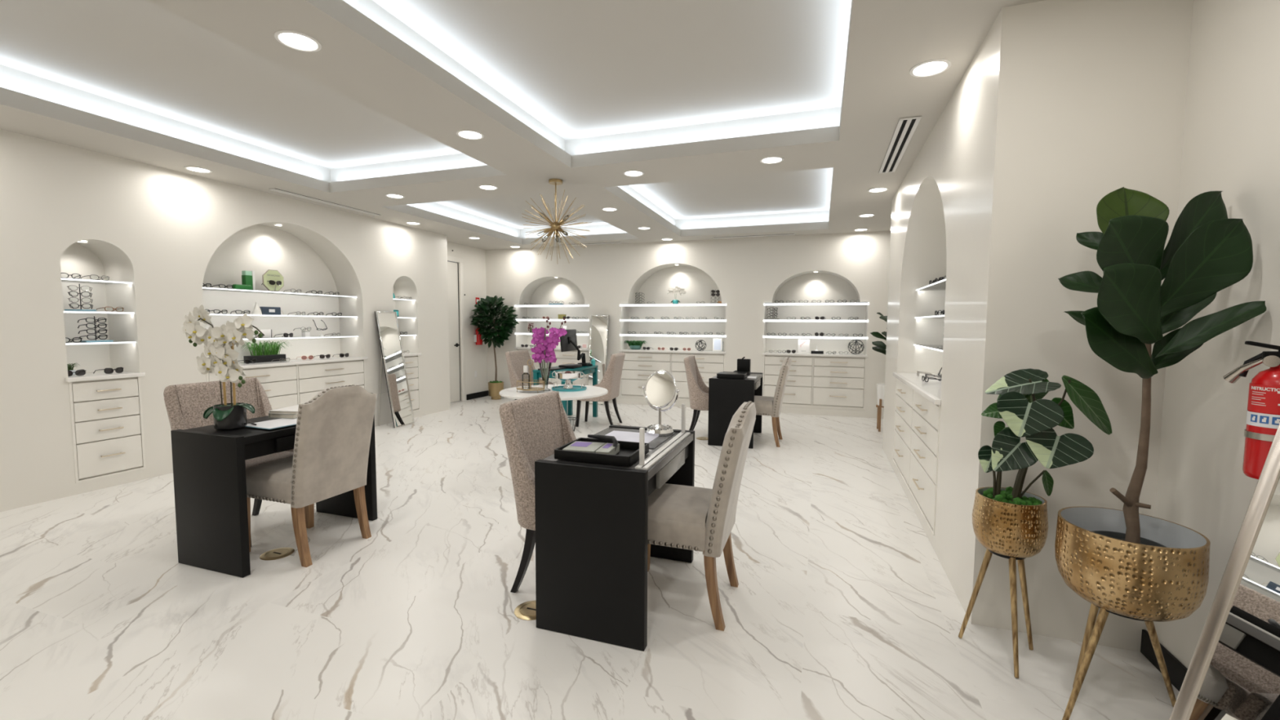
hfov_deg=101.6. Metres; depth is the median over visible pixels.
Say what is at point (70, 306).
eyeglasses
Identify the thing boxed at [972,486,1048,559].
bowl
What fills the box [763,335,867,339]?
display shelf
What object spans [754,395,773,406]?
seat cushion
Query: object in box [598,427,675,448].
desk mat
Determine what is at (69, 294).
eyeglasses
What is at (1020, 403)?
variegated plant
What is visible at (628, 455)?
desk tray
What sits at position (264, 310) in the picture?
case
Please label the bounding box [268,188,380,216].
ceiling vent
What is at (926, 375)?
eyeglasses
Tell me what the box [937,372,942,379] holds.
eyeglasses
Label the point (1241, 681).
mirror glass
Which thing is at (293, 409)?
book
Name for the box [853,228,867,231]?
recessed light
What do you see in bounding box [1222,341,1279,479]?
fire extinguisher
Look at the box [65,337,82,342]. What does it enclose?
eyeglasses
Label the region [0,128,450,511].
wall
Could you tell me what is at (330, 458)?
chair
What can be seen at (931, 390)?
countertop
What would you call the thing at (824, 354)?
countertop
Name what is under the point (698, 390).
chair
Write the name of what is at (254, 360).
sunglasses
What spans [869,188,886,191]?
diffuser
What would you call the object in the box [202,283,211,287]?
eyeglasses
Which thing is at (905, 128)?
ceiling vent
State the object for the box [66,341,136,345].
display shelf
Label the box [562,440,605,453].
printed box
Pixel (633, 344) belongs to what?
potted plant
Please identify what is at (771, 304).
display shelf
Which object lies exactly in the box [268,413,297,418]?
book
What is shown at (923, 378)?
eyeglasses
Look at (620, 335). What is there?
display shelf
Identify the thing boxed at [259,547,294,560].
floor outlet
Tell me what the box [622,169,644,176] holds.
recessed light
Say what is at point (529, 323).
dried plant
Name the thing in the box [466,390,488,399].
baseboard
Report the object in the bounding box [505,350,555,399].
chair
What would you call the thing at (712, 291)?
sunglasses
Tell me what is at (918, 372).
eyeglasses
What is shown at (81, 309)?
stand
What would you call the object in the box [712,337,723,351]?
photo frame
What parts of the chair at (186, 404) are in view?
backrest, leg, seat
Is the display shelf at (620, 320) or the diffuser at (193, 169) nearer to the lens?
the diffuser at (193, 169)
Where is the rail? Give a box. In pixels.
[635,404,690,470]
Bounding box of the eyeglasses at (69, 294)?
[67,291,92,297]
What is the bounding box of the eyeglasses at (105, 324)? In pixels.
[77,323,106,328]
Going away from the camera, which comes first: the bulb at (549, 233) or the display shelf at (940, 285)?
the display shelf at (940, 285)
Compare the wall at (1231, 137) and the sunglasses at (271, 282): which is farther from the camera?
the sunglasses at (271, 282)
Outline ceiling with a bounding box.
[0,0,1044,250]
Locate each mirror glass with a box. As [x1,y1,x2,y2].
[645,372,674,406]
[1187,475,1279,719]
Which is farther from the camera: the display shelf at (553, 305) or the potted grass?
the display shelf at (553, 305)
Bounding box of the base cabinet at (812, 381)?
[762,355,866,410]
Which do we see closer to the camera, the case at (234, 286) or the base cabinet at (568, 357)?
the case at (234, 286)
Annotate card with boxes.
[259,329,271,337]
[797,338,809,353]
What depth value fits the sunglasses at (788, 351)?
8.04 m
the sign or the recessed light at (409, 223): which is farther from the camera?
the recessed light at (409, 223)
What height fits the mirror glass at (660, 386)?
0.192 m
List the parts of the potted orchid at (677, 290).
pot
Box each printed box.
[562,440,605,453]
[595,443,619,454]
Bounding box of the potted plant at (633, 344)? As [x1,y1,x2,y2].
[623,340,644,349]
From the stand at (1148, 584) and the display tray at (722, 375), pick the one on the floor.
the stand at (1148, 584)
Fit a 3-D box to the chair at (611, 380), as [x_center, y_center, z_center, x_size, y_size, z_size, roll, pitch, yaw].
[-0.531,0.389,7.003,0.565,0.973,0.605,1,4,12]
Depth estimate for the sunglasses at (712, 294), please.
8.37 m
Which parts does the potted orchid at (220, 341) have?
flower, flower, flower, flower, flower, flower, flower, flower, flower, flower, flower, stem, flower, flower, flower, flower, flower, flower, flower, flower, flower, flower, pot, flower, flower, flower, flower, flower, stem, flower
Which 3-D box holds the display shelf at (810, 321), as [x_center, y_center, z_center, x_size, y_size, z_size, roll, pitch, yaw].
[2.679,-0.598,8.022,1.494,0.033,0.417,2,4,19]
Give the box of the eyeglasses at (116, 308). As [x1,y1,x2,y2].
[96,306,124,311]
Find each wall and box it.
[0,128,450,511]
[447,241,488,399]
[485,231,890,418]
[882,0,1193,652]
[1146,0,1279,668]
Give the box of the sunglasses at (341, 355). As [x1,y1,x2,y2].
[332,353,349,357]
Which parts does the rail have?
post, post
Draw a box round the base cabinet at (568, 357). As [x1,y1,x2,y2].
[515,349,588,385]
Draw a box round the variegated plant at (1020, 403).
[977,368,1111,505]
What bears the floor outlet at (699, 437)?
on the floor
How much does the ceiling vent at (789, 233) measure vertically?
0.010 m
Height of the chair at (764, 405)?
0.993 m
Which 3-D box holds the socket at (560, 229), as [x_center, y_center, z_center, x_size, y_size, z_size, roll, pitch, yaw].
[-0.721,-1.198,4.867,0.136,0.094,0.079,2,4,19]
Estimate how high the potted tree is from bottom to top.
1.850 m
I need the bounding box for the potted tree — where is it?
[470,295,519,399]
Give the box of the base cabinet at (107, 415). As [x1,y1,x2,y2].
[68,376,146,483]
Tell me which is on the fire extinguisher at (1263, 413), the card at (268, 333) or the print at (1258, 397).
the print at (1258, 397)
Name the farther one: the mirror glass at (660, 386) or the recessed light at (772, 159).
the recessed light at (772, 159)
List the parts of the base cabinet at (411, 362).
drawer, drawer, drawer, drawer, frame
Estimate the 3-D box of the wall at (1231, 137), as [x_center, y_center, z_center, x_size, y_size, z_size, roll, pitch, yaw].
[1.510,-0.004,0.178,0.100,2.720,4.120,2,4,19]
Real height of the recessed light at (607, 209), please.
0.007 m
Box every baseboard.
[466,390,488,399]
[1140,629,1187,691]
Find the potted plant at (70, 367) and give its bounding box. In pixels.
[66,362,81,375]
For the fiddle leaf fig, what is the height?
1.353 m
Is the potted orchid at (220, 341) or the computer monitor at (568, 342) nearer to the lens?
the potted orchid at (220, 341)
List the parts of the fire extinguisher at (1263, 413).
lever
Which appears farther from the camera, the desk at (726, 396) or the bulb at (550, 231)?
the desk at (726, 396)
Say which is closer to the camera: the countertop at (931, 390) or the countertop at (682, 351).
the countertop at (931, 390)
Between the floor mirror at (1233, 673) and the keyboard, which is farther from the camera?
the keyboard
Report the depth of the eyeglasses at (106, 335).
4.24 m
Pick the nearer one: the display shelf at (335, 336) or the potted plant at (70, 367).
the potted plant at (70, 367)
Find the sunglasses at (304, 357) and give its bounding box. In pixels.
[296,355,313,359]
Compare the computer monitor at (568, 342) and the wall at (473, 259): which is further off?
the wall at (473, 259)
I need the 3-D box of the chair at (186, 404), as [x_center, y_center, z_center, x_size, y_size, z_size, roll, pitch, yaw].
[-2.557,0.628,3.383,0.565,0.973,0.605,2,4,19]
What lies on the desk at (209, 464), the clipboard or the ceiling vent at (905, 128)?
the clipboard
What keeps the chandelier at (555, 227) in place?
hanging from the ceiling
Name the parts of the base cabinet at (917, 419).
handle, drawer, drawer, drawer, drawer, handle, handle, handle, handle, drawer, drawer, drawer, drawer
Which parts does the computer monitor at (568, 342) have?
arm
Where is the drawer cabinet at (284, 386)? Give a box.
[206,360,365,409]
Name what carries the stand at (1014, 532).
on the floor
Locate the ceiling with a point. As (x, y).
(690, 95)
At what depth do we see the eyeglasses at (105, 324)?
4.24 m
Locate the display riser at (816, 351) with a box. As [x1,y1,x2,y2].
[811,346,823,353]
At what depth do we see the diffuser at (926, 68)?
2.72 m
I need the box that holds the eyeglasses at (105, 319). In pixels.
[77,317,106,323]
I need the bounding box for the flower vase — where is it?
[529,317,567,391]
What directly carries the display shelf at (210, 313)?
attached to the wall at (168, 233)
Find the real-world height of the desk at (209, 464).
0.755 m
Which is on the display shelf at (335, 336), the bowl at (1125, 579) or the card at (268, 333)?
the card at (268, 333)
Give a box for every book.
[268,404,298,413]
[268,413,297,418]
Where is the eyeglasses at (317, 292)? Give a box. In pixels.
[306,290,322,294]
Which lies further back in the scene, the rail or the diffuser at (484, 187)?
the diffuser at (484, 187)
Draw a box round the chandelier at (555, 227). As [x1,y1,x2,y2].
[521,178,591,263]
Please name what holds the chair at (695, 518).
on the floor
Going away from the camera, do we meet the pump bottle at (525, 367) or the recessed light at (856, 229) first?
the pump bottle at (525, 367)
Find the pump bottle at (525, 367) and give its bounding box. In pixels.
[521,365,529,388]
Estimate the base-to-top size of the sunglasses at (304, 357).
0.049 m
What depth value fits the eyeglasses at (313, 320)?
6.21 m
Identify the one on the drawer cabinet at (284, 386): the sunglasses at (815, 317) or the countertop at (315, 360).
the countertop at (315, 360)
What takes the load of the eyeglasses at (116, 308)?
on the display shelf at (77, 312)
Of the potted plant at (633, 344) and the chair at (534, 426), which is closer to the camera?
the chair at (534, 426)
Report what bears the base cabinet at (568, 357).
attached to the wall at (748, 273)
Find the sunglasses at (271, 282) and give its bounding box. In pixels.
[261,280,281,285]
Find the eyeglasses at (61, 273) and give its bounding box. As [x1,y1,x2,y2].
[61,272,81,279]
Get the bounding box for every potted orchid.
[182,304,264,429]
[667,285,685,303]
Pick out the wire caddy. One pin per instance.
(531, 388)
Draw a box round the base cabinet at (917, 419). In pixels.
[893,377,940,535]
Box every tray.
[517,387,544,391]
[551,381,586,391]
[554,437,648,466]
[716,371,746,378]
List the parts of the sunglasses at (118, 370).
frame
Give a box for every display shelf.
[61,277,132,284]
[63,311,133,313]
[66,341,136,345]
[202,287,356,297]
[209,313,357,317]
[242,335,358,339]
[393,298,415,300]
[514,304,588,306]
[515,319,588,320]
[515,332,588,335]
[619,303,726,306]
[619,319,726,321]
[619,333,725,337]
[763,320,868,322]
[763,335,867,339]
[764,302,869,305]
[913,344,942,351]
[915,278,946,290]
[915,315,944,318]
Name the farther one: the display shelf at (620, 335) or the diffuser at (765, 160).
the display shelf at (620, 335)
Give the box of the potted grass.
[242,340,289,363]
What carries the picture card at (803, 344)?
on the countertop at (824, 354)
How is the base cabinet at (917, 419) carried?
in the wall at (1062, 106)
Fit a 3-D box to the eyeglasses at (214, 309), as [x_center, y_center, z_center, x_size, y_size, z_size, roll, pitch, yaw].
[-4.213,-0.480,5.192,0.143,0.043,0.143,2,4,17]
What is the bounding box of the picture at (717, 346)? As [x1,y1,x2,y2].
[713,339,720,350]
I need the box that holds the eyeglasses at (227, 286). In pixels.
[211,284,232,288]
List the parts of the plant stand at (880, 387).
leg, leg, pot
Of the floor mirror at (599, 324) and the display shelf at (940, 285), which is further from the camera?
the floor mirror at (599, 324)
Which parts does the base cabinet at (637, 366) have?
drawer, drawer, drawer, drawer, drawer, drawer, drawer, drawer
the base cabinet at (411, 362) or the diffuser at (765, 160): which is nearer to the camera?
the diffuser at (765, 160)
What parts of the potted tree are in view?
pot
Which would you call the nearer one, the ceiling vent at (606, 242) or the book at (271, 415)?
the book at (271, 415)
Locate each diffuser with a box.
[186,167,209,172]
[279,32,317,49]
[386,194,402,197]
[458,131,481,138]
[480,185,496,189]
[603,208,616,210]
[625,171,642,175]
[762,157,781,163]
[859,214,873,217]
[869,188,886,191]
[913,61,946,75]
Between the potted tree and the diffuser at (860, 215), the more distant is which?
the potted tree
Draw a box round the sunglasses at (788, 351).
[786,350,795,353]
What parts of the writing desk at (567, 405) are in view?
leg, leg, cash drawer, leg, drawer, leg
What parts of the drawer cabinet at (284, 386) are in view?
drawer, handle, drawer, drawer, drawer, drawer, drawer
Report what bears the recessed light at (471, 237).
in the ceiling
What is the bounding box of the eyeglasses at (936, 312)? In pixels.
[934,310,942,315]
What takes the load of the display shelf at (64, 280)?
attached to the wall at (168, 233)
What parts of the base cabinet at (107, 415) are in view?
drawer, drawer, drawer, handle, drawer, handle, handle, handle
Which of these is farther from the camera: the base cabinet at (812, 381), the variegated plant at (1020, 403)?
the base cabinet at (812, 381)
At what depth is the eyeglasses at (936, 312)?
4.12 m
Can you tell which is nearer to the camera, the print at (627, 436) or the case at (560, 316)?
the print at (627, 436)
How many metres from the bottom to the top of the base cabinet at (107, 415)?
0.799 m
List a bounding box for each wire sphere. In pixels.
[695,339,706,351]
[848,339,863,354]
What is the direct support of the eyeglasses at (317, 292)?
on the display shelf at (203, 288)
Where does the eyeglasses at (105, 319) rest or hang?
on the stand at (95, 340)
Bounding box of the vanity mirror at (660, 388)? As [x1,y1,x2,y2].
[641,370,679,435]
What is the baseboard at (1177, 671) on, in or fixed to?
attached to the wall at (1231, 137)
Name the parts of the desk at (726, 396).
panel, drawer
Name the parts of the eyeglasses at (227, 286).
frame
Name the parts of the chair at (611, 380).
leg, leg, backrest, leg, leg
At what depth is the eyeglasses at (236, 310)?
5.38 m
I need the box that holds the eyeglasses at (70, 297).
[67,297,93,302]
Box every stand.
[64,284,97,311]
[80,315,113,342]
[582,343,586,348]
[875,383,884,431]
[958,486,1048,678]
[1054,506,1210,719]
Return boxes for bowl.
[551,370,584,389]
[630,345,641,349]
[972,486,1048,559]
[1054,506,1210,622]
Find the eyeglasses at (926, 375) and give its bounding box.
[924,373,941,378]
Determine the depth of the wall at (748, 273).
8.39 m
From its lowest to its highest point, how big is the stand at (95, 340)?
0.210 m
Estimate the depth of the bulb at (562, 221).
4.87 m
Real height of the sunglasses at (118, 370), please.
0.050 m
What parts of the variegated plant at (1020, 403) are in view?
stem, stem, stem, stem, stem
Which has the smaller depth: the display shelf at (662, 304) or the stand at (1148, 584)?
the stand at (1148, 584)
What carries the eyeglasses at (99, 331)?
on the stand at (95, 340)
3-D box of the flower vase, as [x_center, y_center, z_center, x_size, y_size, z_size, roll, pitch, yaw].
[-0.813,-0.050,4.626,0.342,0.653,0.188,1,4,9]
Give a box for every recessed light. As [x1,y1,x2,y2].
[184,166,212,173]
[274,30,321,52]
[385,193,404,198]
[405,222,420,224]
[456,129,484,139]
[467,236,479,239]
[478,184,497,190]
[601,207,617,211]
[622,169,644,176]
[637,226,650,229]
[760,155,783,164]
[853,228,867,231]
[857,213,875,217]
[867,186,888,192]
[909,58,951,77]
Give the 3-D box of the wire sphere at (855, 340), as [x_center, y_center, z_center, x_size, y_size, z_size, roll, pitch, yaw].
[3.232,-0.196,7.818,0.223,0.223,0.223,2,4,19]
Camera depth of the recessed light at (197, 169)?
4.61 m
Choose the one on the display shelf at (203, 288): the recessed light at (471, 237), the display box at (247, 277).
the display box at (247, 277)
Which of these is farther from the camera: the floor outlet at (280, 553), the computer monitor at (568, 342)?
the computer monitor at (568, 342)
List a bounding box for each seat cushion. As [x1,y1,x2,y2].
[245,456,293,485]
[648,483,712,528]
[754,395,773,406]
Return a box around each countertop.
[65,371,145,382]
[208,355,368,371]
[403,352,421,356]
[514,346,589,351]
[618,348,726,354]
[761,351,867,357]
[892,372,941,404]
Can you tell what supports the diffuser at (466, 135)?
attached to the recessed light at (466, 134)
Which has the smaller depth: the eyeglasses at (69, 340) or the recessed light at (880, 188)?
the eyeglasses at (69, 340)
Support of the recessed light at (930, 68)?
in the ceiling
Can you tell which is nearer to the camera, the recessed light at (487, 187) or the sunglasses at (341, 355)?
the recessed light at (487, 187)
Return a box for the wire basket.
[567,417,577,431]
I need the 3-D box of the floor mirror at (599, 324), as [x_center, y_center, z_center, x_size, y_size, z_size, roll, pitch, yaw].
[-0.719,-0.005,8.850,0.330,1.508,0.236,2,4,19]
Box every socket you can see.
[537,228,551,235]
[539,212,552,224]
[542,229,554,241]
[555,229,559,242]
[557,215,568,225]
[557,227,568,235]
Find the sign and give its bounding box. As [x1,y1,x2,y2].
[262,269,284,291]
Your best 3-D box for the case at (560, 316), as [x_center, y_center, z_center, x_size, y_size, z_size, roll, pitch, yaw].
[-1.397,-0.775,9.365,0.134,0.087,0.064,2,4,19]
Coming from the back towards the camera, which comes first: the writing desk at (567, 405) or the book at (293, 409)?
the writing desk at (567, 405)
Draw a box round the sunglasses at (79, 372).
[67,369,85,376]
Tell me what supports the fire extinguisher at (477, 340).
attached to the wall at (473, 259)
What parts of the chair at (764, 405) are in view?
seat rail, leg, leg, backrest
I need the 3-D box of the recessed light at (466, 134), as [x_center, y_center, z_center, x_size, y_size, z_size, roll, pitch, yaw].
[-1.209,-1.605,3.722,0.190,0.007,0.190,2,4,19]
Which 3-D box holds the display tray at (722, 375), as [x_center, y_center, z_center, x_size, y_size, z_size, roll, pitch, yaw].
[1.044,0.175,5.926,0.304,0.050,0.264,2,4,19]
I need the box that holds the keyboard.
[537,367,565,370]
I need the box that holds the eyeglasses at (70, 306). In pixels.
[68,302,93,308]
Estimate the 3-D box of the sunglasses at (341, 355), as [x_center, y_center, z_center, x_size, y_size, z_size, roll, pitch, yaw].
[-3.761,-0.061,6.561,0.142,0.050,0.149,2,4,19]
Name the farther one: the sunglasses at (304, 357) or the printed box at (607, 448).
the sunglasses at (304, 357)
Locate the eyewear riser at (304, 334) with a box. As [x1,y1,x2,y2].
[301,331,310,337]
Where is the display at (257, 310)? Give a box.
[252,301,262,314]
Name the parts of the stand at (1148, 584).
leg, leg, leg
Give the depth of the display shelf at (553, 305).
9.20 m
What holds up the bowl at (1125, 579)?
on the stand at (1148, 584)
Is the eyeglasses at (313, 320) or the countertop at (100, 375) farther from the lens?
the eyeglasses at (313, 320)
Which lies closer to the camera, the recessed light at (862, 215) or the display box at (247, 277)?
the display box at (247, 277)
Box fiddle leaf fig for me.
[1057,186,1266,547]
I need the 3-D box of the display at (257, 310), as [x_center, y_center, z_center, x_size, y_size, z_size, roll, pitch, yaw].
[-4.057,-0.550,5.524,0.088,0.140,0.090,3,5,38]
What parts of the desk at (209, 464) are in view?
panel, drawer, panel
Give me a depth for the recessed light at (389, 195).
5.54 m
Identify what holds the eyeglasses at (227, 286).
on the display shelf at (203, 288)
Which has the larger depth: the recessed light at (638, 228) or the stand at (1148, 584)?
the recessed light at (638, 228)
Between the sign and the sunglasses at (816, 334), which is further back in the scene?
the sunglasses at (816, 334)
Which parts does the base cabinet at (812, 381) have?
drawer, drawer, drawer, drawer, drawer, drawer, drawer, drawer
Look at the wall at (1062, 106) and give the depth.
2.23 m
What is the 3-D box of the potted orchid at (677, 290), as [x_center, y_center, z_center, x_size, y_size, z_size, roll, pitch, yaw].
[0.602,-1.072,8.609,0.313,0.303,0.112,2,4,19]
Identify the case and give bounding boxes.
[231,284,252,289]
[259,306,284,315]
[557,314,566,319]
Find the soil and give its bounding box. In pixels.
[1092,530,1167,547]
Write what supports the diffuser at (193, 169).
attached to the recessed light at (197, 169)
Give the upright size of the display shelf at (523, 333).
0.033 m
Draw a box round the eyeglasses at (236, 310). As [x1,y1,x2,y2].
[230,310,250,314]
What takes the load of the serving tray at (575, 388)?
on the round table at (591, 392)
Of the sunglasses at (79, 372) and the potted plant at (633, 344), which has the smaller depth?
the sunglasses at (79, 372)
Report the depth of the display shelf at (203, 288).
5.68 m
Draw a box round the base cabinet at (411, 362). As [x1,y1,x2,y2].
[404,355,420,411]
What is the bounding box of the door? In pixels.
[447,255,465,402]
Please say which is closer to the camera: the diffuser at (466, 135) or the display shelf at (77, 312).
the diffuser at (466, 135)
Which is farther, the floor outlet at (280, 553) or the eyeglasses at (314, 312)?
the eyeglasses at (314, 312)
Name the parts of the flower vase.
flower, flower, flower, flower, flower, flower, flower, flower, flower, flower, flower, stem, flower, flower, flower, flower, flower, flower, flower, flower, flower, flower, flower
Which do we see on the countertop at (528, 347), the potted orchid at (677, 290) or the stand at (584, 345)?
the stand at (584, 345)
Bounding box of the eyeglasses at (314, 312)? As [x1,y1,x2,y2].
[306,311,324,315]
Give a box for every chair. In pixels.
[163,377,293,546]
[245,384,377,567]
[498,391,576,592]
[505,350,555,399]
[575,351,625,426]
[647,400,755,631]
[684,355,708,431]
[754,356,791,447]
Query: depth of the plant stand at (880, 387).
6.67 m
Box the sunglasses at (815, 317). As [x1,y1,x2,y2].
[814,316,825,319]
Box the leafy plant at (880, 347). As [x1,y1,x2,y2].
[870,312,887,355]
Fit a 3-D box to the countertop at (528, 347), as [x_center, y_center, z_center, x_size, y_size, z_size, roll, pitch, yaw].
[-1.524,-0.209,9.491,1.490,0.032,0.432,2,4,19]
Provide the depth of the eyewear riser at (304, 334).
6.02 m
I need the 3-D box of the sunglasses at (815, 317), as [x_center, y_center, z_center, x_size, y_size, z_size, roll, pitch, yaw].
[2.734,-0.634,7.918,0.149,0.050,0.142,2,4,27]
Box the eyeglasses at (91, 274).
[80,274,110,280]
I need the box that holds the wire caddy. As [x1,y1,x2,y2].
[515,359,544,391]
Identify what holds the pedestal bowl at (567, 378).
on the serving tray at (575, 388)
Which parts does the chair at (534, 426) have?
leg, backrest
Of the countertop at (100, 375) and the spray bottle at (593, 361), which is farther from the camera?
the spray bottle at (593, 361)
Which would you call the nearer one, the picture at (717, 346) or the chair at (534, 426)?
the chair at (534, 426)
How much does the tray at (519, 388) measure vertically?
0.006 m
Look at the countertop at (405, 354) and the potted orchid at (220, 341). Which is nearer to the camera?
the potted orchid at (220, 341)
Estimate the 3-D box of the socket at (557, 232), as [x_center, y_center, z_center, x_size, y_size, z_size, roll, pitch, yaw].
[-0.775,-1.161,4.873,0.076,0.137,0.096,2,4,19]
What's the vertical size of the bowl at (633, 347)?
0.070 m
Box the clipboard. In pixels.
[244,417,297,429]
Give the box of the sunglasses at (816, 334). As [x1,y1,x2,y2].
[814,332,825,336]
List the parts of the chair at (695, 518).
leg, seat rail, leg, backrest, leg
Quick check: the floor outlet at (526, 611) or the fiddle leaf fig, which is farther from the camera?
the floor outlet at (526, 611)
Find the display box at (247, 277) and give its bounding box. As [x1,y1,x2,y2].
[241,271,255,290]
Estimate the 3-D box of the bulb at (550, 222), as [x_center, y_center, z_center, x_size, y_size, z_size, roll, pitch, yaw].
[-0.881,-1.329,4.916,0.122,0.115,0.075,2,4,19]
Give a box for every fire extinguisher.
[474,328,482,344]
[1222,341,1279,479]
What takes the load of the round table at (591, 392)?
on the floor
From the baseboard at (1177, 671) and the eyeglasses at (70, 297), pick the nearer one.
the baseboard at (1177, 671)
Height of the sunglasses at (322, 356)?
0.050 m
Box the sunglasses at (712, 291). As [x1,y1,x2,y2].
[711,289,719,293]
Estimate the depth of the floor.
2.42 m
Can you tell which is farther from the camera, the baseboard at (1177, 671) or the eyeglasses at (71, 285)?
the eyeglasses at (71, 285)
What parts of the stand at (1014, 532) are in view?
leg, leg, leg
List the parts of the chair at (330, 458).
leg, seat rail, leg, leg, backrest, leg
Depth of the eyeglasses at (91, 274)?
4.24 m
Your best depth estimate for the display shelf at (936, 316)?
4.22 m
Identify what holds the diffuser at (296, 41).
attached to the recessed light at (295, 40)
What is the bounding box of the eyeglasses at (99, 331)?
[77,328,107,333]
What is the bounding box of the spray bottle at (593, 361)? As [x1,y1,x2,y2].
[591,356,595,365]
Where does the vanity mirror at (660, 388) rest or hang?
on the desk mat
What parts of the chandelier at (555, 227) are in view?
stem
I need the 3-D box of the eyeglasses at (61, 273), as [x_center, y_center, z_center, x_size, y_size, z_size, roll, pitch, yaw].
[-4.505,-0.659,4.106,0.142,0.043,0.133,2,4,27]
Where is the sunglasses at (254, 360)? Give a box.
[240,358,256,364]
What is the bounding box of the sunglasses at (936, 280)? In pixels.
[934,276,946,282]
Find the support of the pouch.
on the printed box at (607, 448)
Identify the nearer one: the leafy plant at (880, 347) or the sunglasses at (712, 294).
the leafy plant at (880, 347)
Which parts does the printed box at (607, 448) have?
purple panel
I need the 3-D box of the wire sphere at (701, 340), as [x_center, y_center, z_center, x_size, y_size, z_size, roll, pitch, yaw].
[0.996,-0.239,8.555,0.183,0.183,0.183,2,4,19]
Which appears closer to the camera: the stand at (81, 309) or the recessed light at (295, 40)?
the recessed light at (295, 40)
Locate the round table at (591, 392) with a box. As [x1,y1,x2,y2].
[498,384,608,400]
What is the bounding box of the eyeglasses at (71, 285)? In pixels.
[66,284,92,291]
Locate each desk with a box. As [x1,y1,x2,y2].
[170,413,377,577]
[533,364,598,417]
[534,424,694,651]
[707,371,762,448]
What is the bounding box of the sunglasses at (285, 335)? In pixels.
[273,333,293,337]
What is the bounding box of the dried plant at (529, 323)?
[528,323,533,333]
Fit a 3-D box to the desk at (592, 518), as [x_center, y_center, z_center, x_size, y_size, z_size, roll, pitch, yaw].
[-0.077,0.799,2.650,0.510,0.755,0.895,2,4,19]
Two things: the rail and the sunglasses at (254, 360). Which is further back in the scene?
the sunglasses at (254, 360)
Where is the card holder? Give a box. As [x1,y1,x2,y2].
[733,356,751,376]
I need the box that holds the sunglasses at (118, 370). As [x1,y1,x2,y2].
[93,367,123,373]
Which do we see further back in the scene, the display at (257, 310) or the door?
the door
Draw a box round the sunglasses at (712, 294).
[710,293,719,296]
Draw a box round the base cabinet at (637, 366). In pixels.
[620,351,724,400]
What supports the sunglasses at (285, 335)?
on the display shelf at (335, 336)
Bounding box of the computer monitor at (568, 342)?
[560,328,590,366]
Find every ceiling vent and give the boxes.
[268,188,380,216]
[558,242,622,246]
[712,233,795,239]
[878,115,921,173]
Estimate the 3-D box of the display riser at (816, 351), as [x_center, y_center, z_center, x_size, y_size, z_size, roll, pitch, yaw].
[2.700,-0.157,7.951,0.180,0.120,0.070,2,4,19]
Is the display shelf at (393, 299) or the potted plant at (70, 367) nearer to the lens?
the potted plant at (70, 367)
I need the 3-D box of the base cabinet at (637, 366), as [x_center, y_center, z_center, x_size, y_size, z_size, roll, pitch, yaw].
[0.566,0.263,8.795,1.780,0.788,0.429,2,4,19]
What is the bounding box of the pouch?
[587,434,617,451]
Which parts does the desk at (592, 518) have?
panel, panel, drawer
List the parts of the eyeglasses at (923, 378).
frame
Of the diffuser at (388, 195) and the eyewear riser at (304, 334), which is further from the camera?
the eyewear riser at (304, 334)
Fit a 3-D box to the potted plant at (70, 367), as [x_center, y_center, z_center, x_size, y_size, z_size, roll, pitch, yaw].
[-4.584,0.074,4.194,0.092,0.098,0.156,3,5,31]
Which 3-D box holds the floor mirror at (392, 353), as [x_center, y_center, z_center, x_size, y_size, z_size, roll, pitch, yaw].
[-3.240,0.115,6.902,0.304,1.510,0.345,2,4,19]
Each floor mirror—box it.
[374,311,414,427]
[586,315,608,404]
[1168,422,1279,719]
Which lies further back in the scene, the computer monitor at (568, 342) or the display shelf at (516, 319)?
the display shelf at (516, 319)
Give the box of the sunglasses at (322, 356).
[313,354,330,358]
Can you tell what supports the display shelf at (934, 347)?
attached to the wall at (1062, 106)
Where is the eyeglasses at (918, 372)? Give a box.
[916,371,934,376]
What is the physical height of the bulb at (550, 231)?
0.130 m
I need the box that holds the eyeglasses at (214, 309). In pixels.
[207,309,227,314]
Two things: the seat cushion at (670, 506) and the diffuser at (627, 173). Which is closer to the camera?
the seat cushion at (670, 506)
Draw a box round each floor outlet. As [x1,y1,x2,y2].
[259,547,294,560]
[514,600,536,620]
[696,436,707,439]
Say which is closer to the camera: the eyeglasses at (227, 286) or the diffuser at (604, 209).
the eyeglasses at (227, 286)
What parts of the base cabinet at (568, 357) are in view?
drawer, drawer, drawer, drawer, drawer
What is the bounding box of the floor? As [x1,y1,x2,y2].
[0,395,1179,719]
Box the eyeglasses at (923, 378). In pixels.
[921,375,941,382]
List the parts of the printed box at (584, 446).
purple panel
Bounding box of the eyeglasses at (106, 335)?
[78,333,107,339]
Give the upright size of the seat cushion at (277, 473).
0.064 m
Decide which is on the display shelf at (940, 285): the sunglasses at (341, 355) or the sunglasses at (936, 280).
the sunglasses at (936, 280)
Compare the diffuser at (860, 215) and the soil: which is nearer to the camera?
the soil
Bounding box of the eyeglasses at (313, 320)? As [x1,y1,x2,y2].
[312,320,327,330]
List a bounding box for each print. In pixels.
[605,430,658,443]
[1251,391,1279,405]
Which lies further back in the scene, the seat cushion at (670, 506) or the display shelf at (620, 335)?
the display shelf at (620, 335)

